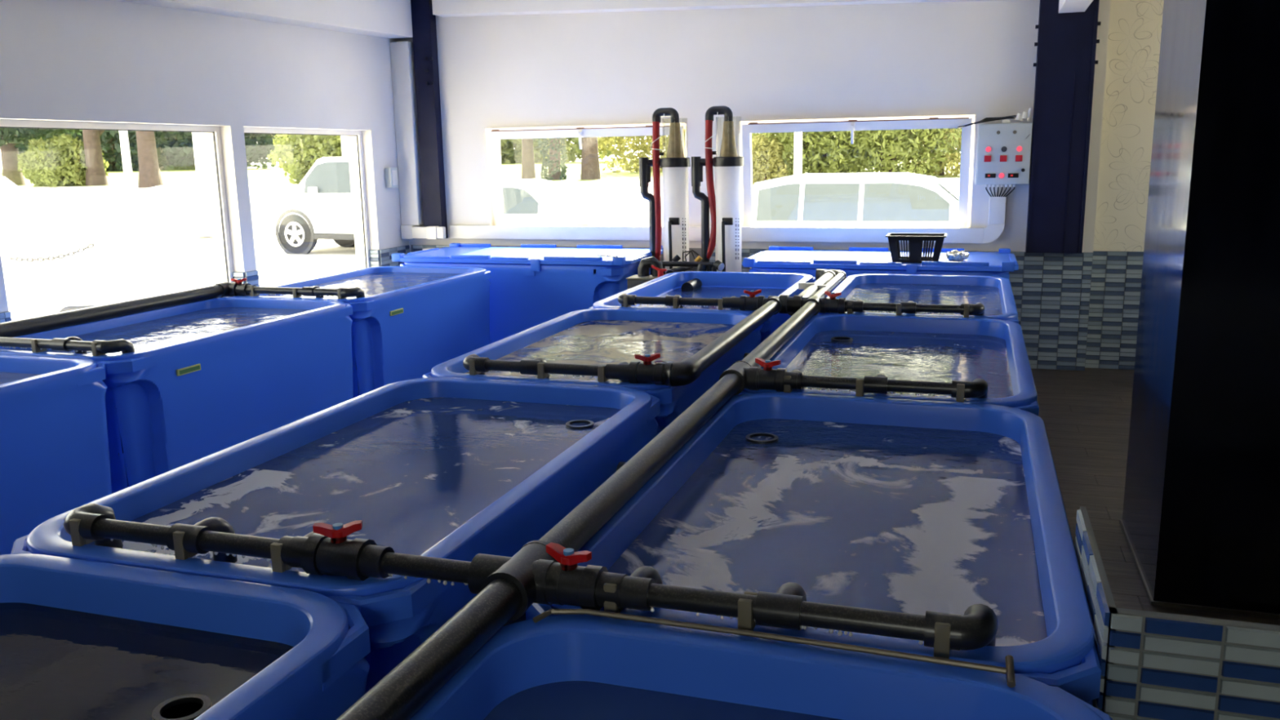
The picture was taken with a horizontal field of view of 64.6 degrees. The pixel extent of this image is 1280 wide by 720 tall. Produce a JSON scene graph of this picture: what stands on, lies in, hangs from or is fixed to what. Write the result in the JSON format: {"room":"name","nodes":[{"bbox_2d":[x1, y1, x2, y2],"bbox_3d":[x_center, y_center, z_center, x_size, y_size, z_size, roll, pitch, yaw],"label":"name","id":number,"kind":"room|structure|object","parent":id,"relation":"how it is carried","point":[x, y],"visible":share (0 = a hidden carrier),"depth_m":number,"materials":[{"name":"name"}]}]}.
{"room":"fish hatchery","nodes":[
{"label":"fish hatchery","id":0,"kind":"room"},
{"bbox_2d":[0,0,409,322],"bbox_3d":[-3.552,-0.719,3.880,0.234,3.030,9.690,3,12,18],"label":"wall","id":1,"kind":"structure","parent":0,"point":[68,60],"depth_m":6.31,"materials":[{"name":"white paint"}]},
{"bbox_2d":[0,119,233,282],"bbox_3d":[-2.949,-0.669,5.768,0.050,1.328,1.720,3,12,18],"label":"window","id":2,"kind":"structure","parent":1,"relation":"in","point":[215,133],"depth_m":6.31,"materials":[{"name":"white plastic"}]},
{"bbox_2d":[117,0,413,38],"bbox_3d":[-3.388,-1.665,3.573,0.210,0.560,9.585,3,12,18],"label":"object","id":3,"kind":"structure","parent":1,"relation":"attached to","point":[386,19],"depth_m":6.94,"materials":[{"name":"white paint"}]},
{"bbox_2d":[243,126,370,268],"bbox_3d":[-2.416,-1.000,7.364,0.050,1.328,1.470,3,12,18],"label":"window","id":4,"kind":"structure","parent":1,"relation":"in","point":[357,135],"depth_m":7.92,"materials":[{"name":"white plastic"}]},
{"bbox_2d":[384,167,398,187],"bbox_3d":[-1.993,-1.464,8.134,0.062,0.160,0.105,3,12,18],"label":"junction box","id":5,"kind":"object","parent":1,"relation":"attached to","point":[391,173],"visible":1,"depth_m":8.10,"materials":[{"name":"grey plastic"}]},
{"bbox_2d":[396,0,1111,370],"bbox_3d":[0.484,-1.554,7.675,5.490,3.030,0.234,3,12,18],"label":"wall","id":6,"kind":"structure","parent":0,"point":[977,58],"depth_m":7.31,"materials":[{"name":"white paint"}]},
{"bbox_2d":[390,41,445,239],"bbox_3d":[-1.779,-1.763,8.189,0.407,1.562,0.155,3,12,18],"label":"corner trunking","id":7,"kind":"object","parent":6,"relation":"attached to","point":[402,52],"visible":0.94,"depth_m":8.20,"materials":[{"name":"white plastic"}]},
{"bbox_2d":[485,123,686,225],"bbox_3d":[-0.421,-1.401,7.956,1.660,0.852,0.253,3,12,18],"label":"window","id":8,"kind":"structure","parent":6,"relation":"in","point":[494,136],"depth_m":7.93,"materials":[{"name":"white plastic"}]},
{"bbox_2d":[431,0,997,17],"bbox_3d":[0.707,-2.592,7.189,4.820,0.310,0.160,3,12,18],"label":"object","id":9,"kind":"structure","parent":6,"relation":"attached to","point":[443,8],"depth_m":7.45,"materials":[{"name":"white paint"}]},
{"bbox_2d":[449,195,1005,243],"bbox_3d":[0.480,-1.060,7.638,4.279,0.322,0.054,3,12,18],"label":"pipe","id":10,"kind":"object","parent":6,"relation":"attached to","point":[995,227],"visible":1,"depth_m":7.47,"materials":[{"name":"white plastic"}]},
{"bbox_2d":[741,115,975,227],"bbox_3d":[1.539,-1.308,7.320,1.645,0.852,0.253,3,12,18],"label":"window","id":11,"kind":"structure","parent":6,"relation":"in","point":[748,128],"depth_m":7.16,"materials":[{"name":"white plastic"}]},
{"bbox_2d":[975,122,1032,196],"bbox_3d":[2.462,-1.335,6.869,0.344,0.527,0.147,3,12,18],"label":"control box","id":12,"kind":"object","parent":6,"relation":"attached to","point":[1003,155],"visible":1,"depth_m":6.81,"materials":[{"name":"grey plastic"}]},
{"bbox_2d":[957,107,1032,128],"bbox_3d":[2.396,-1.634,6.842,0.475,0.120,0.087,3,12,18],"label":"cable bundle","id":13,"kind":"object","parent":12,"relation":"on","point":[1027,116],"visible":1,"depth_m":6.80,"materials":[{"name":"black plastic"}]},
{"bbox_2d":[1025,0,1101,253],"bbox_3d":[2.795,-1.692,6.699,0.392,1.956,0.120,3,12,18],"label":"steel column","id":14,"kind":"structure","parent":6,"relation":"attached to","point":[1066,44],"depth_m":6.68,"materials":[{"name":"blue metal"}]},
{"bbox_2d":[1058,0,1093,13],"bbox_3d":[1.779,-1.821,3.509,0.155,0.410,6.340,3,12,18],"label":"trim","id":15,"kind":"structure","parent":6,"relation":"attached to","point":[1064,6],"depth_m":6.22,"materials":[{"name":"white paint"}]},
{"bbox_2d":[1084,0,1164,369],"bbox_3d":[3.997,-1.410,6.649,1.830,3.030,0.234,3,12,18],"label":"wall","id":16,"kind":"structure","parent":0,"point":[1135,28],"depth_m":6.83,"materials":[{"name":"beige paint"}]},
{"bbox_2d":[1031,368,1279,625],"bbox_3d":[-0.031,0.969,3.160,7.520,0.120,10.290,3,12,18],"label":"floor","id":17,"kind":"structure","parent":0,"point":[1086,415],"depth_m":5.06,"materials":[{"name":"brown wood"}]},
{"bbox_2d":[0,353,111,555],"bbox_3d":[-2.663,0.520,3.317,0.912,0.792,1.606,3,12,18],"label":"tank","id":18,"kind":"object","parent":17,"relation":"on","point":[55,461],"visible":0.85,"depth_m":3.61,"materials":[{"name":"blue plastic"}]},
{"bbox_2d":[0,372,39,384],"bbox_3d":[-2.668,0.192,3.251,0.796,0.001,1.482,3,12,18],"label":"water","id":19,"kind":"object","parent":18,"relation":"in","point":[5,377],"visible":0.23,"depth_m":3.87,"materials":[{"name":"liquid"}]},
{"bbox_2d":[0,297,353,493],"bbox_3d":[-2.158,0.209,4.819,0.917,0.792,1.606,3,12,18],"label":"tank","id":20,"kind":"object","parent":17,"relation":"on","point":[170,406],"visible":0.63,"depth_m":4.46,"materials":[{"name":"blue plastic"}]},
{"bbox_2d":[0,336,134,355],"bbox_3d":[-2.406,-0.059,4.063,0.831,0.152,0.135,2,12,15],"label":"pipe","id":21,"kind":"object","parent":20,"relation":"on","point":[98,348],"visible":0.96,"depth_m":3.97,"materials":[{"name":"grey plastic"}]},
{"bbox_2d":[0,281,237,337],"bbox_3d":[-2.819,-0.069,4.085,0.112,0.083,3.478,3,12,18],"label":"pipe","id":22,"kind":"object","parent":20,"relation":"attached to","point":[28,326],"visible":0.9,"depth_m":4.87,"materials":[{"name":"grey plastic"}]},
{"bbox_2d":[231,278,364,298],"bbox_3d":[-1.911,-0.370,5.569,0.846,0.152,0.135,2,12,15],"label":"pipe","id":23,"kind":"object","parent":22,"relation":"attached to","point":[241,289],"visible":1,"depth_m":5.51,"materials":[{"name":"grey plastic"}]},
{"bbox_2d":[8,306,312,354],"bbox_3d":[-2.167,-0.133,4.751,0.796,0.001,1.482,3,12,18],"label":"water","id":24,"kind":"object","parent":20,"relation":"in","point":[144,335],"visible":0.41,"depth_m":4.89,"materials":[{"name":"liquid"}]},
{"bbox_2d":[0,553,370,719],"bbox_3d":[-1.097,0.923,1.168,0.912,0.792,1.606,3,12,18],"label":"tank","id":25,"kind":"object","parent":17,"relation":"on","point":[325,673],"visible":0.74,"depth_m":1.72,"materials":[{"name":"blue plastic"}]},
{"bbox_2d":[0,602,293,719],"bbox_3d":[-1.103,0.606,1.104,0.796,0.001,1.482,3,12,18],"label":"water","id":26,"kind":"object","parent":25,"relation":"in","point":[56,664],"visible":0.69,"depth_m":1.64,"materials":[{"name":"liquid"}]},
{"bbox_2d":[151,693,211,719],"bbox_3d":[-0.670,0.800,1.550,0.080,0.588,0.080,3,12,18],"label":"standpipe","id":27,"kind":"object","parent":25,"relation":"in","point":[205,700],"visible":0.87,"depth_m":1.50,"materials":[{"name":"black plastic"}]},
{"bbox_2d":[10,377,660,693],"bbox_3d":[-0.595,0.613,2.670,0.912,0.792,1.606,3,12,18],"label":"tank","id":28,"kind":"object","parent":17,"relation":"on","point":[399,613],"visible":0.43,"depth_m":2.29,"materials":[{"name":"blue plastic"}]},
{"bbox_2d":[87,397,620,572],"bbox_3d":[-0.601,0.280,2.604,0.796,0.001,1.482,3,12,18],"label":"water","id":29,"kind":"object","parent":28,"relation":"in","point":[413,473],"visible":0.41,"depth_m":2.55,"materials":[{"name":"liquid"}]},
{"bbox_2d":[565,419,594,428],"bbox_3d":[-0.173,0.482,3.058,0.084,0.601,0.084,3,12,18],"label":"standpipe","id":30,"kind":"object","parent":28,"relation":"in","point":[591,423],"visible":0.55,"depth_m":2.99,"materials":[{"name":"black plastic"}]},
{"bbox_2d":[503,352,749,626],"bbox_3d":[-0.055,0.355,2.563,0.132,0.089,4.200,3,12,18],"label":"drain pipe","id":31,"kind":"object","parent":28,"relation":"attached to","point":[522,617],"visible":0.04,"depth_m":1.90,"materials":[{"name":"grey plastic"}]},
{"bbox_2d":[232,266,491,397],"bbox_3d":[-1.656,-0.102,6.321,0.917,0.792,1.606,3,12,18],"label":"tank","id":32,"kind":"object","parent":17,"relation":"on","point":[399,335],"visible":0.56,"depth_m":6.00,"materials":[{"name":"blue plastic"}]},
{"bbox_2d":[262,271,462,297],"bbox_3d":[-1.665,-0.454,6.251,0.796,0.001,1.482,3,12,18],"label":"water","id":33,"kind":"object","parent":32,"relation":"in","point":[372,284],"visible":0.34,"depth_m":6.47,"materials":[{"name":"liquid"}]},
{"bbox_2d":[410,0,447,249],"bbox_3d":[-1.692,-1.501,8.241,0.200,2.780,0.105,3,12,18],"label":"steel column","id":34,"kind":"structure","parent":17,"relation":"on","point":[423,20],"depth_m":8.11,"materials":[{"name":"blue metal"}]},
{"bbox_2d":[400,261,640,343],"bbox_3d":[-0.805,-0.365,7.556,1.720,0.792,0.918,3,12,18],"label":"tank","id":35,"kind":"object","parent":17,"relation":"on","point":[522,299],"visible":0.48,"depth_m":7.03,"materials":[{"name":"blue plastic"}]},
{"bbox_2d":[391,243,662,271],"bbox_3d":[-0.812,-0.764,7.476,1.820,0.107,0.942,3,12,18],"label":"tank lid","id":36,"kind":"object","parent":35,"relation":"on","point":[534,255],"visible":0.91,"depth_m":7.28,"materials":[{"name":"blue plastic"}]},
{"bbox_2d":[422,307,763,435],"bbox_3d":[-0.093,0.302,4.173,0.912,0.792,1.606,3,12,18],"label":"tank","id":37,"kind":"object","parent":17,"relation":"on","point":[674,400],"visible":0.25,"depth_m":4.03,"materials":[{"name":"blue plastic"}]},
{"bbox_2d":[462,352,672,385],"bbox_3d":[-0.237,0.035,3.404,0.776,0.152,0.146,3,12,18],"label":"pipe","id":38,"kind":"object","parent":37,"relation":"on","point":[636,372],"visible":0.98,"depth_m":3.34,"materials":[{"name":"grey plastic"}]},
{"bbox_2d":[465,320,734,382],"bbox_3d":[-0.099,-0.037,4.105,0.796,0.001,1.482,3,12,18],"label":"water","id":39,"kind":"object","parent":37,"relation":"in","point":[597,342],"visible":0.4,"depth_m":4.26,"materials":[{"name":"grey liquid"}]},
{"bbox_2d":[626,256,666,288],"bbox_3d":[0.071,-0.253,6.736,0.270,0.864,0.190,3,12,18],"label":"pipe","id":40,"kind":"object","parent":17,"relation":"on","point":[643,275],"visible":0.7,"depth_m":6.67,"materials":[{"name":"black plastic"}]},
{"bbox_2d":[639,107,690,275],"bbox_3d":[0.198,-0.870,7.304,0.343,1.845,0.241,8,14,36],"label":"skimmer","id":41,"kind":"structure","parent":17,"relation":"on","point":[675,166],"depth_m":7.17,"materials":[{"name":"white plastic"}]},
{"bbox_2d":[660,249,724,275],"bbox_3d":[0.431,-0.354,7.040,0.651,0.830,0.332,3,12,18],"label":"pipe","id":42,"kind":"object","parent":17,"relation":"on","point":[682,266],"visible":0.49,"depth_m":6.92,"materials":[{"name":"black plastic"}]},
{"bbox_2d":[587,271,815,343],"bbox_3d":[0.409,-0.009,5.676,0.912,0.792,1.606,3,12,18],"label":"tank","id":43,"kind":"object","parent":17,"relation":"on","point":[660,286],"visible":0.23,"depth_m":6.18,"materials":[{"name":"blue plastic"}]},
{"bbox_2d":[680,278,702,291],"bbox_3d":[0.329,-0.462,6.316,0.076,0.076,0.260,3,12,18],"label":"pipe","id":44,"kind":"object","parent":43,"relation":"attached to","point":[694,284],"visible":0.77,"depth_m":6.21,"materials":[{"name":"black plastic"}]},
{"bbox_2d":[637,287,786,309],"bbox_3d":[0.404,-0.307,5.616,0.796,0.001,1.482,3,12,18],"label":"water","id":45,"kind":"object","parent":43,"relation":"in","point":[701,292],"visible":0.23,"depth_m":6.05,"materials":[{"name":"liquid"}]},
{"bbox_2d":[691,106,743,271],"bbox_3d":[0.564,-0.852,7.186,0.343,1.845,0.241,8,14,36],"label":"skimmer","id":46,"kind":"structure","parent":17,"relation":"on","point":[725,204],"depth_m":7.05,"materials":[{"name":"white plastic"}]},
{"bbox_2d":[409,614,1112,719],"bbox_3d":[-0.030,0.965,0.868,0.912,0.792,1.606,3,12,18],"label":"tank","id":47,"kind":"object","parent":17,"relation":"on","point":[522,655],"visible":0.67,"depth_m":1.49,"materials":[{"name":"blue plastic"}]},
{"bbox_2d":[483,680,842,719],"bbox_3d":[-0.036,0.657,0.806,0.796,0.001,1.482,3,12,18],"label":"water","id":48,"kind":"object","parent":47,"relation":"in","point":[568,700],"visible":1,"depth_m":1.51,"materials":[{"name":"liquid"}]},
{"bbox_2d":[533,608,1015,687],"bbox_3d":[0.177,0.413,1.505,0.714,0.025,0.052,3,12,18],"label":"rod","id":49,"kind":"object","parent":47,"relation":"on","point":[1009,670],"visible":1,"depth_m":1.50,"materials":[{"name":"metal"}]},
{"bbox_2d":[525,391,1101,706],"bbox_3d":[0.472,0.654,2.371,0.912,0.792,1.606,3,12,18],"label":"tank","id":50,"kind":"object","parent":17,"relation":"on","point":[1067,659],"visible":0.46,"depth_m":2.08,"materials":[{"name":"blue plastic"}]},
{"bbox_2d":[745,432,777,444],"bbox_3d":[0.350,0.506,2.921,0.092,0.589,0.092,3,12,18],"label":"standpipe","id":51,"kind":"object","parent":50,"relation":"in","point":[748,437],"visible":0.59,"depth_m":2.85,"materials":[{"name":"black plastic"}]},
{"bbox_2d":[608,418,1047,646],"bbox_3d":[0.466,0.334,2.307,0.796,0.001,1.482,3,12,18],"label":"water","id":52,"kind":"object","parent":50,"relation":"in","point":[910,520],"visible":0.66,"depth_m":2.20,"materials":[{"name":"liquid"}]},
{"bbox_2d":[748,266,1009,297],"bbox_3d":[1.600,-0.258,6.807,1.602,0.792,0.918,3,12,18],"label":"tank","id":53,"kind":"object","parent":17,"relation":"on","point":[811,272],"visible":0.1,"depth_m":6.31,"materials":[{"name":"blue plastic"}]},
{"bbox_2d":[742,245,1018,274],"bbox_3d":[1.593,-0.656,6.727,1.702,0.107,0.942,3,12,18],"label":"tank lid","id":54,"kind":"object","parent":53,"relation":"on","point":[777,256],"visible":0.93,"depth_m":6.49,"materials":[{"name":"blue plastic"}]},
{"bbox_2d":[885,233,947,262],"bbox_3d":[1.741,-0.706,6.385,0.364,0.168,0.234,3,12,18],"label":"plastic basket","id":55,"kind":"object","parent":54,"relation":"on","point":[915,240],"visible":0.99,"depth_m":6.31,"materials":[{"name":"black plastic"}]},
{"bbox_2d":[944,249,969,261],"bbox_3d":[2.005,-0.665,6.411,0.159,0.072,0.149,3,12,18],"label":"film","id":56,"kind":"object","parent":54,"relation":"on","point":[953,255],"visible":1,"depth_m":6.38,"materials":[{"name":"plastic"}]},
{"bbox_2d":[737,313,1039,416],"bbox_3d":[0.974,0.343,3.873,0.912,0.792,1.606,3,12,18],"label":"tank","id":57,"kind":"object","parent":17,"relation":"on","point":[1024,397],"visible":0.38,"depth_m":4.21,"materials":[{"name":"blue plastic"}]},
{"bbox_2d":[336,295,830,719],"bbox_3d":[0.004,0.239,2.302,0.160,0.083,5.195,3,12,18],"label":"pipe","id":58,"kind":"object","parent":57,"relation":"on","point":[504,588],"visible":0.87,"depth_m":1.66,"materials":[{"name":"grey plastic"}]},
{"bbox_2d":[63,502,471,586],"bbox_3d":[-0.690,0.347,1.891,0.926,0.152,0.146,3,12,18],"label":"pipe","id":59,"kind":"object","parent":58,"relation":"attached to","point":[326,549],"visible":0.94,"depth_m":1.81,"materials":[{"name":"grey plastic"}]},
{"bbox_2d":[662,294,810,386],"bbox_3d":[0.431,-0.105,3.980,0.217,0.087,1.696,3,12,20],"label":"pipe","id":60,"kind":"object","parent":58,"relation":"attached to","point":[686,371],"visible":0.96,"depth_m":3.72,"materials":[{"name":"grey plastic"}]},
{"bbox_2d":[617,289,767,310],"bbox_3d":[0.280,-0.274,4.897,0.812,0.152,0.146,3,12,18],"label":"pipe","id":61,"kind":"object","parent":60,"relation":"attached to","point":[752,302],"visible":0.94,"depth_m":4.84,"materials":[{"name":"grey plastic"}]},
{"bbox_2d":[787,269,835,315],"bbox_3d":[0.911,-0.376,5.404,0.126,0.080,1.348,3,12,18],"label":"supply pipe","id":62,"kind":"object","parent":60,"relation":"attached to","point":[823,277],"visible":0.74,"depth_m":5.38,"materials":[{"name":"plastic"}]},
{"bbox_2d":[812,269,846,297],"bbox_3d":[0.974,-0.381,5.424,0.114,0.058,1.427,3,12,18],"label":"supply pipe","id":63,"kind":"object","parent":62,"relation":"attached to","point":[841,275],"visible":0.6,"depth_m":5.51,"materials":[{"name":"plastic"}]},
{"bbox_2d":[532,542,997,658],"bbox_3d":[0.167,0.388,1.613,0.760,0.152,0.146,3,12,18],"label":"pipe","id":64,"kind":"object","parent":58,"relation":"attached to","point":[592,587],"visible":0.95,"depth_m":1.55,"materials":[{"name":"grey plastic"}]},
{"bbox_2d":[747,357,987,402],"bbox_3d":[0.673,0.078,3.107,0.748,0.152,0.136,2,12,17],"label":"pipe","id":65,"kind":"object","parent":58,"relation":"attached to","point":[780,380],"visible":0.97,"depth_m":3.05,"materials":[{"name":"grey plastic"}]},
{"bbox_2d":[819,291,984,317],"bbox_3d":[1.168,-0.232,4.609,0.758,0.152,0.146,3,12,18],"label":"pipe","id":66,"kind":"object","parent":58,"relation":"attached to","point":[840,305],"visible":0.91,"depth_m":4.55,"materials":[{"name":"grey plastic"}]},
{"bbox_2d":[831,336,853,342],"bbox_3d":[0.871,0.198,4.402,0.092,0.592,0.092,3,12,18],"label":"standpipe","id":67,"kind":"object","parent":57,"relation":"in","point":[833,339],"visible":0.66,"depth_m":4.33,"materials":[{"name":"black plastic"}]},
{"bbox_2d":[786,330,1013,398],"bbox_3d":[0.968,0.021,3.808,0.796,0.001,1.482,3,12,18],"label":"water","id":68,"kind":"object","parent":57,"relation":"in","point":[902,356],"visible":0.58,"depth_m":3.94,"materials":[{"name":"liquid"}]},
{"bbox_2d":[816,273,1018,324],"bbox_3d":[1.476,0.032,5.376,0.912,0.792,1.606,3,12,18],"label":"tank","id":69,"kind":"object","parent":17,"relation":"on","point":[1009,309],"visible":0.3,"depth_m":5.88,"materials":[{"name":"blue plastic"}]},
{"bbox_2d":[845,283,1002,315],"bbox_3d":[1.470,-0.305,5.308,0.796,0.001,1.482,3,12,18],"label":"water","id":70,"kind":"object","parent":69,"relation":"in","point":[926,294],"visible":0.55,"depth_m":5.56,"materials":[{"name":"liquid"}]},
{"bbox_2d":[1120,0,1279,618],"bbox_3d":[2.257,-0.595,3.382,0.908,2.780,0.814,3,12,18],"label":"boxed column","id":71,"kind":"structure","parent":17,"relation":"on","point":[1200,523],"depth_m":3.25,"materials":[{"name":"black paint"}]},
{"bbox_2d":[1074,506,1279,719],"bbox_3d":[1.468,0.772,1.546,1.494,0.850,0.476,3,12,18],"label":"wall","id":72,"kind":"structure","parent":0,"point":[1154,665],"depth_m":1.46,"materials":[{"name":"tile"}]},
{"label":"outside","id":73,"kind":"structure","parent":0,"visible":0},
{"bbox_2d":[0,156,959,186],"bbox_3d":[2.738,-8.682,47.734,145.000,1.650,46.100,3,12,18],"label":"lawn","id":74,"kind":"structure","parent":73,"point":[268,175],"depth_m":33.73,"materials":[{"name":"green plant"}]},
{"bbox_2d":[0,128,82,185],"bbox_3d":[-20.117,-7.588,31.899,6.578,4.235,3.935,3,12,18],"label":"tree","id":75,"kind":"object","parent":74,"relation":"on","point":[10,138],"visible":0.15,"depth_m":31.97,"materials":[{"name":"green plant"}]},
{"bbox_2d":[16,133,109,187],"bbox_3d":[-17.631,-5.952,30.959,2.705,1.936,2.276,3,12,18],"label":"shrub","id":76,"kind":"object","parent":74,"relation":"on","point":[60,161],"visible":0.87,"depth_m":30.32,"materials":[{"name":"green plant"}]},
{"bbox_2d":[82,129,108,186],"bbox_3d":[-16.070,-7.714,31.570,5.140,4.490,5.103,-7,13,-29],"label":"tree","id":77,"kind":"object","parent":74,"relation":"on","point":[95,175],"visible":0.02,"depth_m":30.40,"materials":[{"name":"brown plant"}]},
{"bbox_2d":[17,129,277,171],"bbox_3d":[-27.431,-12.557,56.075,24.049,5.848,7.224,3,12,18],"label":"shrub","id":78,"kind":"object","parent":74,"relation":"on","point":[175,150],"visible":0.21,"depth_m":53.50,"materials":[{"name":"green plant"}]},
{"bbox_2d":[135,130,163,187],"bbox_3d":[-14.040,-7.450,29.889,6.445,4.586,4.760,3,12,18],"label":"tree","id":79,"kind":"object","parent":74,"relation":"on","point":[149,174],"visible":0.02,"depth_m":29.15,"materials":[{"name":"brown plant"}]},
{"bbox_2d":[266,133,342,184],"bbox_3d":[-8.303,-5.574,27.339,3.792,2.522,2.762,3,12,18],"label":"shrub","id":80,"kind":"object","parent":74,"relation":"on","point":[295,153],"visible":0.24,"depth_m":26.63,"materials":[{"name":"green plant"}]},
{"bbox_2d":[521,138,535,178],"bbox_3d":[-2.921,-7.726,28.324,4.200,5.266,3.614,-4,12,-13],"label":"tree","id":81,"kind":"object","parent":74,"relation":"on","point":[528,171],"visible":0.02,"depth_m":27.70,"materials":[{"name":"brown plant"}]},
{"bbox_2d":[537,137,568,180],"bbox_3d":[-2.027,-7.760,26.790,4.293,6.051,3.630,10,15,42],"label":"tree","id":82,"kind":"object","parent":74,"relation":"on","point":[554,162],"visible":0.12,"depth_m":26.38,"materials":[{"name":"green plant"}]},
{"bbox_2d":[500,136,637,164],"bbox_3d":[-9.516,-13.127,56.249,20.998,6.376,6.768,3,12,21],"label":"shrub","id":83,"kind":"object","parent":74,"relation":"on","point":[510,148],"visible":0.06,"depth_m":54.06,"materials":[{"name":"green plant"}]},
{"bbox_2d":[580,137,600,179],"bbox_3d":[-0.488,-7.408,26.600,4.369,5.281,3.356,7,14,35],"label":"tree","id":84,"kind":"object","parent":74,"relation":"on","point":[590,167],"visible":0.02,"depth_m":26.04,"materials":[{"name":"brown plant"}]},
{"bbox_2d":[597,128,685,173],"bbox_3d":[0.752,-7.090,30.509,5.479,3.686,3.242,5,13,27],"label":"shrub","id":85,"kind":"object","parent":74,"relation":"on","point":[628,141],"visible":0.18,"depth_m":30.37,"materials":[{"name":"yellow plant"}]},
{"bbox_2d":[751,130,894,176],"bbox_3d":[3.979,-5.410,23.340,3.200,3.875,3.571,-11,15,-41],"label":"shrub","id":86,"kind":"object","parent":74,"relation":"on","point":[788,140],"visible":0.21,"depth_m":22.61,"materials":[{"name":"green plant"}]},
{"bbox_2d":[804,128,961,176],"bbox_3d":[5.503,-5.454,22.777,3.796,4.271,3.148,-1,11,1],"label":"shrub","id":87,"kind":"object","parent":74,"relation":"on","point":[887,158],"visible":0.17,"depth_m":22.27,"materials":[{"name":"green plant"}]},
{"bbox_2d":[891,128,961,177],"bbox_3d":[7.109,-5.527,23.320,2.707,3.937,2.634,5,13,26],"label":"shrub","id":88,"kind":"object","parent":74,"relation":"on","point":[957,165],"visible":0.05,"depth_m":22.96,"materials":[{"name":"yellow plant"}]},
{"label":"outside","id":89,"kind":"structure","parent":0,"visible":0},
{"bbox_2d":[19,177,959,244],"bbox_3d":[-5.187,-3.542,24.047,145.000,1.180,4.900,3,12,18],"label":"ramp","id":90,"kind":"object","parent":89,"point":[167,213],"depth_m":25.78,"materials":[{"name":"concrete"}]},
{"bbox_2d":[119,130,144,228],"bbox_3d":[-12.518,-5.695,24.493,0.360,5.000,0.360,3,12,18],"label":"lamp post","id":91,"kind":"object","parent":90,"relation":"on","point":[126,157],"visible":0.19,"depth_m":24.66,"materials":[{"name":"white metal"}]},
{"bbox_2d":[191,132,213,236],"bbox_3d":[-10.094,-4.478,23.398,0.520,3.200,0.520,3,12,18],"label":"sign post","id":92,"kind":"object","parent":90,"relation":"on","point":[197,137],"visible":0.45,"depth_m":23.36,"materials":[{"name":"white metal"}]},
{"bbox_2d":[340,135,348,156],"bbox_3d":[-6.329,-5.181,21.995,0.720,5.000,0.720,3,12,18],"label":"lamp post","id":93,"kind":"object","parent":90,"relation":"on","point":[344,138],"visible":0.02,"depth_m":21.94,"materials":[{"name":"white metal"}]},
{"bbox_2d":[751,133,791,185],"bbox_3d":[2.833,-4.301,22.872,1.201,1.608,1.103,3,12,18],"label":"shrub","id":94,"kind":"object","parent":90,"relation":"on","point":[768,171],"visible":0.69,"depth_m":22.54,"materials":[{"name":"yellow plant"}]},
{"bbox_2d":[793,132,802,175],"bbox_3d":[3.047,-4.959,19.445,0.300,5.000,0.300,3,12,18],"label":"lamp post","id":95,"kind":"object","parent":90,"relation":"on","point":[797,153],"visible":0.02,"depth_m":19.58,"materials":[{"name":"white metal"}]},
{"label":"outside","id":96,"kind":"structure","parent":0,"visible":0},
{"bbox_2d":[10,242,356,320],"bbox_3d":[-0.140,-4.351,31.380,160.000,0.300,120.000,3,12,18],"label":"pavement","id":97,"kind":"structure","parent":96,"point":[41,289],"depth_m":16.85,"materials":[{"name":"concrete"}]},
{"bbox_2d":[0,242,18,316],"bbox_3d":[-7.584,-0.965,12.166,0.110,0.890,0.107,3,12,18],"label":"bollard","id":98,"kind":"object","parent":97,"relation":"on","point":[4,247],"visible":0.94,"depth_m":12.13,"materials":[{"name":"white metal"}]},
{"bbox_2d":[0,176,71,212],"bbox_3d":[-15.328,-3.393,23.222,4.260,1.672,2.040,1,12,12],"label":"car","id":99,"kind":"object","parent":97,"relation":"on","point":[13,198],"visible":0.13,"depth_m":23.20,"materials":[{"name":"white paint"}]},
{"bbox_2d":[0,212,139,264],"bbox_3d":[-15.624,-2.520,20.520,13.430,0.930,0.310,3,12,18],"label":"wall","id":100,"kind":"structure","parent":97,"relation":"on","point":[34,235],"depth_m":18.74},
{"bbox_2d":[58,305,97,312],"bbox_3d":[-3.885,0.009,7.199,0.640,0.808,0.100,3,12,18],"label":"hoop","id":101,"kind":"object","parent":97,"relation":"on","point":[70,307],"visible":0.12,"depth_m":7.15,"materials":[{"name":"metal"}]},
{"bbox_2d":[92,237,109,305],"bbox_3d":[-6.766,-1.092,12.725,0.110,0.890,0.107,3,12,18],"label":"bollard","id":102,"kind":"object","parent":97,"relation":"on","point":[97,242],"visible":0.87,"depth_m":12.69,"materials":[{"name":"white metal"}]},
{"bbox_2d":[9,243,93,262],"bbox_3d":[-7.182,-1.314,12.387,1.024,0.204,0.057,-9,14,-34],"label":"chain","id":103,"kind":"object","parent":102,"relation":"hanging from","point":[83,249],"visible":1,"depth_m":12.39,"materials":[{"name":"metal"}]},
{"bbox_2d":[262,156,355,254],"bbox_3d":[-5.114,-3.049,19.988,4.560,1.912,2.040,4,12,21],"label":"car","id":104,"kind":"object","parent":97,"relation":"on","point":[297,223],"visible":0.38,"depth_m":19.58,"materials":[{"name":"white paint"}]},
{"bbox_2d":[307,186,317,193],"bbox_3d":[-6.263,-3.249,19.392,0.100,0.130,0.180,4,12,21],"label":"mirror","id":105,"kind":"object","parent":104,"relation":"attached to","point":[310,189],"depth_m":19.32,"materials":[{"name":"white paint"}]},
{"bbox_2d":[502,178,648,226],"bbox_3d":[-1.936,-2.248,16.836,4.360,1.472,2.040,2,12,15],"label":"car","id":106,"kind":"object","parent":97,"relation":"on","point":[526,202],"visible":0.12,"depth_m":16.01,"materials":[{"name":"white paint"}]},
{"bbox_2d":[752,172,959,227],"bbox_3d":[3.239,-1.565,12.777,4.260,1.552,2.040,3,12,18],"label":"car","id":107,"kind":"object","parent":97,"relation":"on","point":[879,199],"visible":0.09,"depth_m":12.16,"materials":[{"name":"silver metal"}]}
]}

